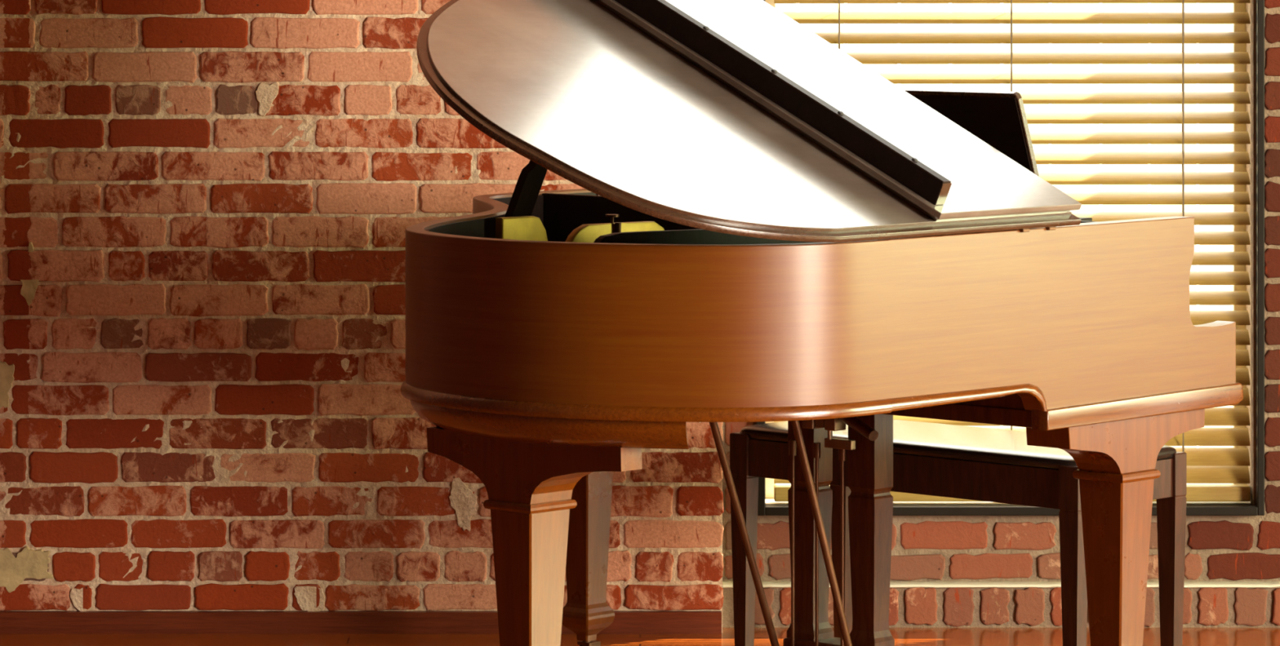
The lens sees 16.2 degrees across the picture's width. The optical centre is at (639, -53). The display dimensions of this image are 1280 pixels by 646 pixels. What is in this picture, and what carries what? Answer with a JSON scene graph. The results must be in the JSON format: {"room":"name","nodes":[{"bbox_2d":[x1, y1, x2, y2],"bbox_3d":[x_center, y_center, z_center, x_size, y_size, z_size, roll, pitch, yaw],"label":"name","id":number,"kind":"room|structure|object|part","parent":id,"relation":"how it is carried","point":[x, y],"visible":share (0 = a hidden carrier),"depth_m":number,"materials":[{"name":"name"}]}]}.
{"room":"music room","nodes":[
{"label":"music room","id":0,"kind":"room"},
{"bbox_2d":[0,0,724,631],"bbox_3d":[-1.820,-0.382,9.977,4.005,3.750,0.305,0,0,0],"label":"wall","id":1,"kind":"structure","parent":0,"point":[207,207],"depth_m":9.83,"materials":[{"name":"brick"}]},
{"bbox_2d":[0,609,721,633],"bbox_3d":[-1.711,1.469,9.826,3.778,0.048,0.028,0,0,0],"label":"baseboard","id":2,"kind":"structure","parent":1,"relation":"attached to","point":[278,621],"depth_m":9.81,"materials":[{"name":"brown wood"}]},
{"bbox_2d":[0,626,1279,645],"bbox_3d":[1.050,1.553,4.290,9.500,0.120,11.980,0,0,0],"label":"floor","id":3,"kind":"structure","parent":0,"point":[903,636],"depth_m":9.76,"materials":[{"name":"brown wood"}]},
{"bbox_2d":[400,0,1243,645],"bbox_3d":[0.034,0.649,8.557,1.574,1.689,1.638,0,0,43],"label":"grand piano","id":4,"kind":"object","parent":3,"relation":"on","point":[763,224],"visible":1,"depth_m":8.05,"materials":[{"name":"brown wood"}]},
{"bbox_3d":[-0.195,1.213,8.013,0.103,0.440,0.103,0,0,43],"label":"leg","id":5,"kind":"part","parent":4,"relation":"part of","materials":[{"name":"brown wood"}]},
{"bbox_3d":[-0.111,1.213,9.338,0.089,0.440,0.089,0,0,43],"label":"leg","id":6,"kind":"part","parent":4,"relation":"part of","materials":[{"name":"brown wood"}]},
{"bbox_3d":[-0.032,0.605,8.472,0.020,0.177,0.350,0,0,43],"label":"iron frame","id":7,"kind":"part","parent":4,"relation":"part of","materials":[{"name":"gold metal"}]},
{"bbox_3d":[0.211,0.603,8.362,0.020,0.180,0.900,0,0,43],"label":"damper rail","id":8,"kind":"part","parent":4,"relation":"part of","materials":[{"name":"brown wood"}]},
{"bbox_3d":[-0.094,0.814,8.525,1.042,0.054,1.743,0,0,-33],"label":"molding","id":9,"kind":"part","parent":4,"relation":"part of","materials":[{"name":"brown wood"}]},
{"bbox_3d":[0.200,1.135,8.883,0.016,0.572,0.279,0,0,36],"label":"brace rod","id":10,"kind":"part","parent":4,"relation":"part of","materials":[{"name":"brown wood"}]},
{"bbox_3d":[-0.090,0.180,8.333,1.422,0.656,1.142,0,0,43],"label":"lid","id":11,"kind":"part","parent":4,"relation":"part of","materials":[{"name":"brown wood"}]},
{"bbox_3d":[-0.085,0.169,8.329,1.388,0.633,1.111,0,0,43],"label":"lid panel","id":12,"kind":"part","parent":4,"relation":"part of","materials":[{"name":"brown wood"}]},
{"bbox_3d":[0.048,0.130,8.425,1.356,0.651,0.025,0,0,43],"label":"rail","id":13,"kind":"part","parent":4,"relation":"part of","materials":[{"name":"brown wood"}]},
{"bbox_3d":[0.303,1.185,8.953,0.015,0.415,0.015,0,0,43],"label":"pedal rod","id":14,"kind":"part","parent":4,"relation":"part of","materials":[{"name":"brown metal"}]},
{"bbox_3d":[0.339,1.141,8.993,0.072,0.480,0.060,0,0,43],"label":"lyre post","id":15,"kind":"part","parent":4,"relation":"part of","materials":[{"name":"brown wood"}]},
{"bbox_3d":[0.349,1.185,8.910,0.015,0.415,0.015,0,0,43],"label":"pedal rod","id":16,"kind":"part","parent":4,"relation":"part of","materials":[{"name":"brown metal"}]},
{"bbox_3d":[0.352,1.135,8.766,0.023,0.570,0.221,0,0,43],"label":"brace rod","id":17,"kind":"part","parent":4,"relation":"part of","materials":[{"name":"brown wood"}]},
{"bbox_3d":[0.398,1.185,8.865,0.015,0.415,0.015,0,0,43],"label":"pedal rod","id":18,"kind":"part","parent":4,"relation":"part of","materials":[{"name":"brown metal"}]},
{"bbox_3d":[0.454,1.141,8.886,0.072,0.480,0.060,0,0,43],"label":"lyre post","id":19,"kind":"part","parent":4,"relation":"part of","materials":[{"name":"brown wood"}]},
{"bbox_3d":[0.536,0.435,7.968,0.019,0.039,0.024,0,0,43],"label":"rail","id":20,"kind":"part","parent":4,"relation":"part of","materials":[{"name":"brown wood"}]},
{"bbox_2d":[1078,217,1092,221],"bbox_3d":[0.404,0.524,8.950,1.120,0.014,0.153,0,0,43],"label":"shelf","id":21,"kind":"object","parent":4,"relation":"attached to","point":[1086,219],"depth_m":8.62,"materials":[{"name":"brown wood"}]},
{"bbox_3d":[0.894,1.213,8.466,0.103,0.440,0.103,0,0,43],"label":"leg","id":22,"kind":"part","parent":4,"relation":"part of","materials":[{"name":"brown wood"}]},
{"bbox_3d":[0.934,0.855,8.420,0.039,0.044,0.610,0,0,43],"label":"arm molding","id":23,"kind":"part","parent":4,"relation":"part of","materials":[{"name":"brown wood"}]},
{"bbox_2d":[729,418,1186,645],"bbox_3d":[0.643,1.244,9.252,0.913,0.498,0.357,0,0,43],"label":"piano bench","id":24,"kind":"object","parent":3,"relation":"on","point":[991,464],"visible":0.54,"depth_m":9.06,"materials":[{"name":"brown wood"}]},
{"bbox_3d":[0.218,1.254,9.430,0.047,0.478,0.038,0,0,43],"label":"leg","id":25,"kind":"part","parent":24,"relation":"part of","materials":[{"name":"brown wood"}]},
{"bbox_3d":[0.436,1.254,9.664,0.047,0.478,0.038,0,0,43],"label":"leg","id":26,"kind":"part","parent":24,"relation":"part of","materials":[{"name":"brown wood"}]},
{"bbox_2d":[739,418,1176,469],"bbox_3d":[0.643,1.010,9.252,0.904,0.030,0.349,0,0,43],"label":"cushion","id":27,"kind":"object","parent":24,"relation":"on","point":[917,445],"depth_m":9.10,"materials":[{"name":"black leather"}]},
{"bbox_3d":[0.851,1.254,8.840,0.047,0.478,0.038,0,0,43],"label":"leg","id":28,"kind":"part","parent":24,"relation":"part of","materials":[{"name":"brown wood"}]},
{"bbox_3d":[1.069,1.254,9.073,0.047,0.478,0.038,0,0,43],"label":"leg","id":29,"kind":"part","parent":24,"relation":"part of","materials":[{"name":"brown wood"}]},
{"bbox_2d":[722,0,1279,626],"bbox_3d":[2.836,-0.382,10.062,5.328,3.750,0.335,0,0,0],"label":"wall","id":30,"kind":"structure","parent":0,"point":[947,571],"depth_m":9.93,"materials":[{"name":"brick"}]},
{"bbox_2d":[755,0,1264,515],"bbox_3d":[0.814,-0.280,10.015,1.115,3.054,0.230,0,0,0],"label":"window","id":31,"kind":"structure","parent":30,"relation":"in","point":[771,507],"depth_m":9.90,"materials":[{"name":"black paint"}]},
{"bbox_2d":[773,0,1250,501],"bbox_3d":[0.822,-0.284,9.973,1.067,3.014,0.075,0,0,0],"label":"window blind","id":32,"kind":"object","parent":31,"relation":"attached to","point":[1204,464],"visible":0.31,"depth_m":9.97,"materials":[{"name":"beige wood"}]},
{"bbox_3d":[0.442,-0.267,9.970,0.004,2.904,0.051,0,0,6],"label":"ladder cord","id":33,"kind":"part","parent":32,"relation":"part of","materials":[{"name":"beige fabric"}]},
{"bbox_2d":[775,3,1231,447],"bbox_3d":[2.000,0.543,13.035,12.000,2.300,0.081,0,0,0],"label":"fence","id":34,"kind":"object","parent":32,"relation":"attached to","point":[783,7],"visible":0.02,"depth_m":12.99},
{"bbox_3d":[0.822,-0.267,9.970,0.004,2.904,0.051,0,0,6],"label":"ladder cord","id":35,"kind":"part","parent":32,"relation":"part of","materials":[{"name":"beige fabric"}]},
{"bbox_3d":[0.822,1.206,9.972,1.051,0.034,0.046,0,0,0],"label":"rail","id":36,"kind":"part","parent":32,"relation":"part of","materials":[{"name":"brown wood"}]},
{"bbox_3d":[1.200,-0.267,9.970,0.004,2.904,0.051,0,0,6],"label":"ladder cord","id":37,"kind":"part","parent":32,"relation":"part of","materials":[{"name":"beige fabric"}]},
{"label":"outside","id":38,"kind":"structure","parent":0,"visible":0},
{"bbox_2d":[897,71,1199,447],"bbox_3d":[5.000,1.693,35.145,70.000,0.100,49.710,0,0,0],"label":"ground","id":39,"kind":"structure","parent":38,"point":[898,85],"depth_m":37.04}
]}

